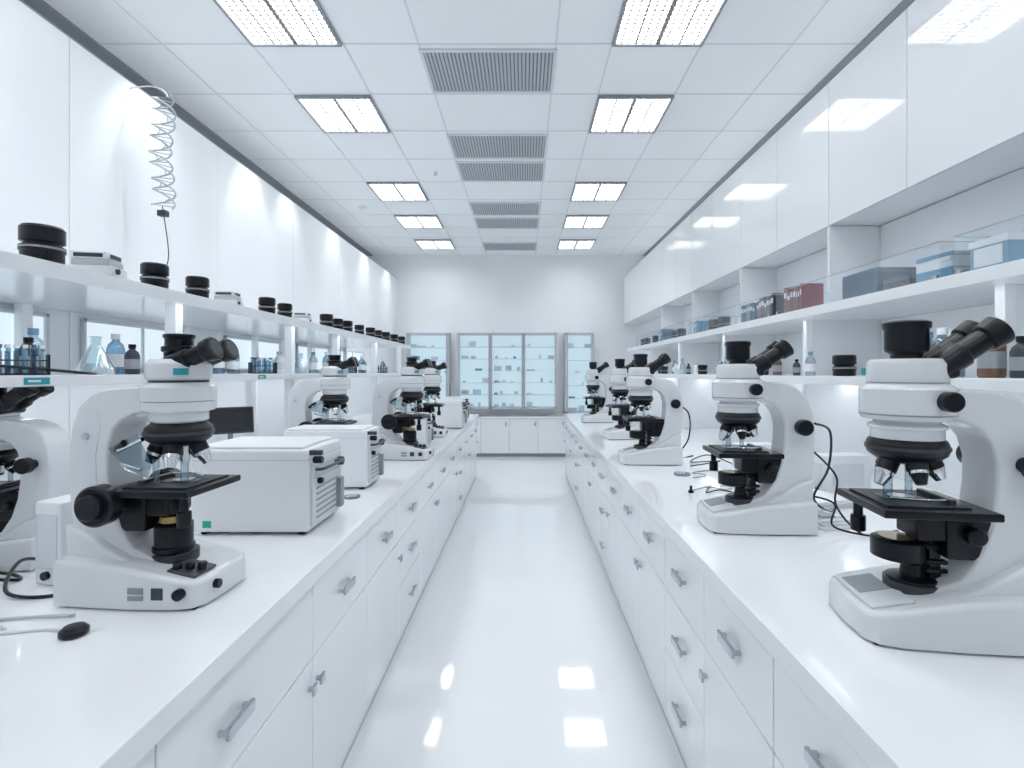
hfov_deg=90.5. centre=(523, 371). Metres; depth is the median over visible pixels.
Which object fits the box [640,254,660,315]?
upper cabinet
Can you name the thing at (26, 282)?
shelving unit
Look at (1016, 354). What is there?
bottle
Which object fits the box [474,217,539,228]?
ceiling air vent
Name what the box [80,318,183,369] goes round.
window
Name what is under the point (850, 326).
shelving unit
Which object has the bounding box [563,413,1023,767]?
lab bench
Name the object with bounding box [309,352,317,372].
bottle
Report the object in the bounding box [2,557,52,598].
power cable
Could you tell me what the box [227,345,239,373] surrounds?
bottle
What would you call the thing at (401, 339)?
container
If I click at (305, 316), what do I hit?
scanner
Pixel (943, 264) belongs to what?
storage box
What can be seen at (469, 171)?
ceiling air vent
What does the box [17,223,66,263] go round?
container
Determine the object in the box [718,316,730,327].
container
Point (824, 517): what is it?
tray
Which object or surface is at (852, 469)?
supplies
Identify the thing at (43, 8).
trim
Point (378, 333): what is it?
container
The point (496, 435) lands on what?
base cabinet
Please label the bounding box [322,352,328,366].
bottle
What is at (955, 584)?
microscope
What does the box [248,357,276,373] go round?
test tube rack
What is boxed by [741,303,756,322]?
books
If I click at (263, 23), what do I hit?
ceiling light panel
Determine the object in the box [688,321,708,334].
books
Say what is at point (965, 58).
upper cabinet
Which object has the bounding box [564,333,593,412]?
glass display cabinet
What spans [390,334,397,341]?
container
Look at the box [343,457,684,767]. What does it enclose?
floor
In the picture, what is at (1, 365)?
power cable
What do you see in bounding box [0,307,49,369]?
window
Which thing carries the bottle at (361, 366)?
on the shelving unit at (26, 282)
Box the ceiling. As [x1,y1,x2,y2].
[44,0,901,254]
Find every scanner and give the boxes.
[67,250,126,278]
[213,291,242,305]
[293,312,311,321]
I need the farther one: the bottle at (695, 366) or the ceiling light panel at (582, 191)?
the ceiling light panel at (582, 191)
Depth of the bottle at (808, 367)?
2.74 m
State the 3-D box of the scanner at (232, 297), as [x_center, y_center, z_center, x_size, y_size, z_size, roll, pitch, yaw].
[-1.527,-0.376,2.620,0.126,0.072,0.085,0,0,-6]
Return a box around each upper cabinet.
[624,271,649,323]
[631,262,659,319]
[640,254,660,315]
[649,242,660,311]
[661,229,690,305]
[675,213,692,299]
[692,193,739,291]
[713,167,740,280]
[740,132,818,267]
[777,83,831,250]
[829,9,972,225]
[907,0,1023,187]
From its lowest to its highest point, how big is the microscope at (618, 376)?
0.724 m
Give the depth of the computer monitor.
3.25 m
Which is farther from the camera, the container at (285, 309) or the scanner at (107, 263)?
the container at (285, 309)
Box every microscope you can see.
[0,386,70,571]
[53,333,245,609]
[286,355,358,428]
[372,357,433,459]
[403,361,447,436]
[581,362,614,422]
[603,359,649,439]
[618,353,682,464]
[697,339,817,535]
[829,317,1023,655]
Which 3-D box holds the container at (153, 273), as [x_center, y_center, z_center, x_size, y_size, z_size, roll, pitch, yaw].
[-1.500,-0.389,2.060,0.100,0.099,0.100,0,0,13]
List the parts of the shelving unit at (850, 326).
glass shelf guard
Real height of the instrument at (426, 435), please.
0.260 m
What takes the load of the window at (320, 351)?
attached to the wall panel at (75, 139)
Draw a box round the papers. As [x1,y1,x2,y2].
[813,489,852,510]
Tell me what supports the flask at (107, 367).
on the shelving unit at (26, 282)
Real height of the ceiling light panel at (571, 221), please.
0.026 m
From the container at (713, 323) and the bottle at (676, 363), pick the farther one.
the bottle at (676, 363)
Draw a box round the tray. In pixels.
[818,508,849,530]
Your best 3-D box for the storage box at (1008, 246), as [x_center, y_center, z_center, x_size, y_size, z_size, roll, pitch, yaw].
[1.600,-0.385,1.660,0.166,0.110,0.146,0,0,0]
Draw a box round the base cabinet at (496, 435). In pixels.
[476,415,564,456]
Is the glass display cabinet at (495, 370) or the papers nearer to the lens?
the papers
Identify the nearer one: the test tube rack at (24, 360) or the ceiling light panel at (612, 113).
the test tube rack at (24, 360)
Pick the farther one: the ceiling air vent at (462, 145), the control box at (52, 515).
the ceiling air vent at (462, 145)
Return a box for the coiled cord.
[130,86,176,264]
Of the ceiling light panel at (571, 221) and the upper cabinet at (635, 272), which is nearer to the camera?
the ceiling light panel at (571, 221)
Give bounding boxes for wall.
[368,255,645,414]
[638,168,1023,495]
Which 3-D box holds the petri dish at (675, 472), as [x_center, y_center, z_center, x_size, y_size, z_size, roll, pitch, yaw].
[0.920,0.593,2.950,0.094,0.014,0.094,0,0,0]
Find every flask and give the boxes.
[75,336,115,374]
[295,353,308,372]
[675,358,685,373]
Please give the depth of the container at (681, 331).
4.91 m
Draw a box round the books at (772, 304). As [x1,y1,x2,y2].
[757,293,783,318]
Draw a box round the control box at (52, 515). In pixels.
[35,494,71,584]
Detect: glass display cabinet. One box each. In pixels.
[406,333,450,402]
[457,333,556,408]
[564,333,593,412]
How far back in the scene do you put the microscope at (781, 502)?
1.91 m
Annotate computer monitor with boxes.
[207,406,253,438]
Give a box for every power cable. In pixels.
[0,364,96,374]
[0,571,22,581]
[0,613,74,620]
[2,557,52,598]
[682,407,692,457]
[690,454,731,466]
[692,470,719,477]
[692,486,732,490]
[705,485,732,492]
[813,422,833,512]
[813,495,898,536]
[814,451,863,533]
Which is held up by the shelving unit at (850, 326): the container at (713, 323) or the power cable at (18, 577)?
the container at (713, 323)
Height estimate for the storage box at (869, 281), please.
0.122 m
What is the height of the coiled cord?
1.344 m
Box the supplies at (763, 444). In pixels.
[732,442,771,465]
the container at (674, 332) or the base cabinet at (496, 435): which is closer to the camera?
the container at (674, 332)
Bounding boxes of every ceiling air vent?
[419,48,556,93]
[446,133,548,158]
[455,161,545,181]
[469,202,541,215]
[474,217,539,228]
[482,242,536,250]
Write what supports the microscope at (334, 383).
on the lab bench at (286, 667)
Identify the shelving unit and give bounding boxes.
[0,250,410,480]
[628,214,1023,473]
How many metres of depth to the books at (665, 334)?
5.50 m
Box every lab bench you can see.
[0,414,478,767]
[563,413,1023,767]
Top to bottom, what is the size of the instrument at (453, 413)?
0.292 m
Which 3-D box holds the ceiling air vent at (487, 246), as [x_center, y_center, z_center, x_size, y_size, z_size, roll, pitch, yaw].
[-0.240,-2.143,8.670,0.924,0.014,0.524,0,0,0]
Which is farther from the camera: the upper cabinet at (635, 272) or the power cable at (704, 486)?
the upper cabinet at (635, 272)
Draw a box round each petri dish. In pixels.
[344,494,359,499]
[674,471,690,476]
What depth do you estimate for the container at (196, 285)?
2.29 m
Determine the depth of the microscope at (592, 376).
6.04 m
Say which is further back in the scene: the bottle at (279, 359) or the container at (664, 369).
the container at (664, 369)
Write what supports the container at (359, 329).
on the shelving unit at (26, 282)
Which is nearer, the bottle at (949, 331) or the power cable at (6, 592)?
the power cable at (6, 592)
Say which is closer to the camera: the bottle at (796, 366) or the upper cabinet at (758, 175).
the bottle at (796, 366)
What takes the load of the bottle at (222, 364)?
on the shelving unit at (26, 282)
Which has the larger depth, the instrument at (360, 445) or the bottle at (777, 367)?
the bottle at (777, 367)
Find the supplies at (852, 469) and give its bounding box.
[812,452,870,494]
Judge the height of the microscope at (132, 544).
0.704 m
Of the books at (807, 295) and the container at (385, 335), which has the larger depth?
the container at (385, 335)
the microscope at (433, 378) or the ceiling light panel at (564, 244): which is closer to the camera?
the microscope at (433, 378)
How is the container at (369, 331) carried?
on the shelving unit at (26, 282)
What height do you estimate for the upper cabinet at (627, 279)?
0.852 m
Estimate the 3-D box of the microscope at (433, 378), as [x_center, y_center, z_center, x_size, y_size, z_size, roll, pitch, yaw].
[-0.917,0.248,4.746,0.414,0.704,0.304,0,0,-4]
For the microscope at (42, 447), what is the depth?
1.56 m
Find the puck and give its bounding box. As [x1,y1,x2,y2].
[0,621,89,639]
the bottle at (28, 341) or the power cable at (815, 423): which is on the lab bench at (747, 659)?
the power cable at (815, 423)
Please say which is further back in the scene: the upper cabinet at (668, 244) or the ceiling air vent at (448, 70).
the upper cabinet at (668, 244)
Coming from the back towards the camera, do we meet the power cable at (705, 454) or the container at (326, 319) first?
the container at (326, 319)
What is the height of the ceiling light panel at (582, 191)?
0.026 m
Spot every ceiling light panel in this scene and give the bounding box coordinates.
[213,0,341,46]
[294,95,389,132]
[366,182,427,200]
[394,215,443,228]
[414,239,454,249]
[557,239,595,249]
[563,215,608,228]
[570,182,626,200]
[589,95,673,132]
[612,0,727,46]
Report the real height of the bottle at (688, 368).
0.099 m
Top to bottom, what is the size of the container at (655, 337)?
0.094 m
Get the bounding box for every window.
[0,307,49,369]
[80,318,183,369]
[224,335,280,370]
[296,344,328,370]
[340,349,363,370]
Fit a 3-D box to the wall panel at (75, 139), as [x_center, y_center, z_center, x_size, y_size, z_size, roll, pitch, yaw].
[-2.416,-0.113,3.675,0.168,3.225,11.350,0,0,0]
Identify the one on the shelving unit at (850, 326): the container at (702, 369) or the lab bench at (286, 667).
the container at (702, 369)
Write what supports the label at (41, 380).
attached to the shelving unit at (26, 282)
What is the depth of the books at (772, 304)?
3.09 m
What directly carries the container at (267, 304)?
on the shelving unit at (26, 282)
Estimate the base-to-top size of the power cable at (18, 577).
0.054 m
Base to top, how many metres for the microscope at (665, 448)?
0.724 m
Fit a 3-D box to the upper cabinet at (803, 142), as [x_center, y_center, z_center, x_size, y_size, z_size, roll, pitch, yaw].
[2.050,-1.291,3.304,0.500,0.852,0.612,0,0,0]
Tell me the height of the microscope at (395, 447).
0.704 m
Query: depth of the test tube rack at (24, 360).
1.62 m
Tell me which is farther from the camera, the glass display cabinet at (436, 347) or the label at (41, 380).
the glass display cabinet at (436, 347)
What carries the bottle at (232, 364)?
on the shelving unit at (26, 282)
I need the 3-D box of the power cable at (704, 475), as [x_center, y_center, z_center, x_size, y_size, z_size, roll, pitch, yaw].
[1.125,0.594,2.953,0.355,0.008,0.212,0,0,0]
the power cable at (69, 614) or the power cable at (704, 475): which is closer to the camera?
the power cable at (69, 614)
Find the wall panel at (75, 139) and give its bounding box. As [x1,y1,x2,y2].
[0,0,397,480]
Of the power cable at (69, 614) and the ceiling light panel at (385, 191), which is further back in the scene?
the ceiling light panel at (385, 191)
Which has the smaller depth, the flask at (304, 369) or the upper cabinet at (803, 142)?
the upper cabinet at (803, 142)
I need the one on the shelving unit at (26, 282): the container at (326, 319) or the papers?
the container at (326, 319)
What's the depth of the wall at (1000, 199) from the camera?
2.60 m
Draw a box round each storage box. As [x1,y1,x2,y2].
[735,313,740,323]
[842,267,915,299]
[916,250,969,282]
[968,232,1023,270]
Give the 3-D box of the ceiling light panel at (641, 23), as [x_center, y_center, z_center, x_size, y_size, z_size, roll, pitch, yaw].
[0.870,-2.137,3.020,0.590,0.026,0.590,0,0,0]
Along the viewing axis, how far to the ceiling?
3.96 m
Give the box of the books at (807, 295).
[784,283,823,312]
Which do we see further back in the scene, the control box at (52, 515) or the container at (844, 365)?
the container at (844, 365)
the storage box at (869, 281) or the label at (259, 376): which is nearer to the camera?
the storage box at (869, 281)
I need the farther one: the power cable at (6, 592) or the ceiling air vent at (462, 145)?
the ceiling air vent at (462, 145)
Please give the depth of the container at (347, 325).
4.26 m
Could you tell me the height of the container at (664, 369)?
0.083 m
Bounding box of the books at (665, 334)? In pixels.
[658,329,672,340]
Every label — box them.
[24,377,49,384]
[258,375,265,378]
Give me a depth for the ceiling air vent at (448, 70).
3.59 m
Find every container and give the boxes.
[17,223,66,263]
[139,262,169,288]
[185,276,209,297]
[258,297,275,313]
[277,303,292,317]
[319,314,332,326]
[333,318,342,329]
[342,320,352,331]
[354,325,363,333]
[365,327,374,336]
[374,330,381,338]
[381,332,389,340]
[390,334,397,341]
[397,336,404,343]
[644,338,650,344]
[652,335,657,342]
[660,366,667,373]
[672,330,677,337]
[677,328,685,336]
[697,365,707,373]
[708,319,718,329]
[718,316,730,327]
[832,355,856,375]
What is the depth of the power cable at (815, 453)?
1.92 m
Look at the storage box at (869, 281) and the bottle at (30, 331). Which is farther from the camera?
the storage box at (869, 281)
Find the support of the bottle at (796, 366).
on the shelving unit at (850, 326)
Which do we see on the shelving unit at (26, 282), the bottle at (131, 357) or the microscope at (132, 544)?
the bottle at (131, 357)
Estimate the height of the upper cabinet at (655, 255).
0.852 m
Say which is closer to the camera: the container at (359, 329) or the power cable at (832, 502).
the power cable at (832, 502)
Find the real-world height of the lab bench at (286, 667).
0.900 m
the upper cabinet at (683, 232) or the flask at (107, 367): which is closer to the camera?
the flask at (107, 367)
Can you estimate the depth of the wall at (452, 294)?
9.35 m
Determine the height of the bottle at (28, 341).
0.130 m
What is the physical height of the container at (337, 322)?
0.088 m
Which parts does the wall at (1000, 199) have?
panel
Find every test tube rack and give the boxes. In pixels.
[0,344,49,374]
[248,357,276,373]
[348,367,356,372]
[377,364,387,372]
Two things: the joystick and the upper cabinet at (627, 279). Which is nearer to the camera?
the joystick
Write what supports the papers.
on the lab bench at (747, 659)
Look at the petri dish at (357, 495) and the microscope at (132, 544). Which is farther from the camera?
the petri dish at (357, 495)
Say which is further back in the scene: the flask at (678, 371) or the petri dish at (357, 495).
the flask at (678, 371)
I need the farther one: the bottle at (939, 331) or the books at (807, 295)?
the books at (807, 295)
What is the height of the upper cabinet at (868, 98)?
0.852 m
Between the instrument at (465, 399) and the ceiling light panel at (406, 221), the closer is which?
the instrument at (465, 399)
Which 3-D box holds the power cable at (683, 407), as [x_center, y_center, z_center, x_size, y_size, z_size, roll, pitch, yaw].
[1.105,0.403,3.488,0.114,0.414,0.295,0,0,34]
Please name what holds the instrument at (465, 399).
on the lab bench at (286, 667)
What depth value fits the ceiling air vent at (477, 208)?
6.65 m
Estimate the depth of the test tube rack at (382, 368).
6.00 m
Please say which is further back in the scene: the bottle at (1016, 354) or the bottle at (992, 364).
the bottle at (992, 364)
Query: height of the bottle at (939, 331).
0.189 m
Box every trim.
[22,0,372,255]
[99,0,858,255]
[643,0,914,255]
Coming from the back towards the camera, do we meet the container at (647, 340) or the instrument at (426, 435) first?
the container at (647, 340)
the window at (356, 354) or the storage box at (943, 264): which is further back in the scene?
the window at (356, 354)
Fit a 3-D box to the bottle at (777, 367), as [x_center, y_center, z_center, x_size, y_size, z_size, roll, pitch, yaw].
[1.574,-0.042,3.150,0.053,0.123,0.053,0,0,-3]
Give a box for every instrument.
[190,436,344,533]
[283,425,384,488]
[393,412,434,443]
[426,400,467,428]
[435,397,469,417]
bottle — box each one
[17,337,37,372]
[22,328,44,372]
[106,334,124,373]
[124,344,139,373]
[213,362,224,373]
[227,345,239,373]
[229,357,238,373]
[275,351,283,372]
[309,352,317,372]
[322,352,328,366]
[358,356,364,372]
[674,362,678,373]
[686,364,690,373]
[694,363,697,373]
[773,360,781,374]
[793,359,800,375]
[805,352,815,375]
[932,327,947,343]
[948,330,964,376]
[977,345,1006,377]
[1009,336,1023,377]
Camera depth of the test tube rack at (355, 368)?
4.93 m
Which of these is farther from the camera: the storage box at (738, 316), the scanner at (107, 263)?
the storage box at (738, 316)
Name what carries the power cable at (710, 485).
on the lab bench at (747, 659)
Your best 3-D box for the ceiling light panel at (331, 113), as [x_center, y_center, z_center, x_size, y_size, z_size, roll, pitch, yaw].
[-1.485,-2.137,4.220,0.590,0.026,0.590,0,0,0]
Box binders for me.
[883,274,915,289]
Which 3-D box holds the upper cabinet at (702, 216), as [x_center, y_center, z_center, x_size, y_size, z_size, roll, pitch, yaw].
[2.050,-1.291,5.143,0.500,0.852,0.612,0,0,0]
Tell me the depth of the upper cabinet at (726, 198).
4.51 m
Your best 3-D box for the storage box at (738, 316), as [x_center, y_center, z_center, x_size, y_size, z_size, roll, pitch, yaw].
[1.600,-0.374,3.620,0.133,0.088,0.117,0,0,-6]
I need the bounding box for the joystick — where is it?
[688,485,693,492]
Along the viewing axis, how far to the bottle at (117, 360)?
2.25 m
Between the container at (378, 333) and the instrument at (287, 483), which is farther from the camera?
the container at (378, 333)
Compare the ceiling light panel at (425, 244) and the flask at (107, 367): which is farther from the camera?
the ceiling light panel at (425, 244)
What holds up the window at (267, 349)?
attached to the wall panel at (75, 139)

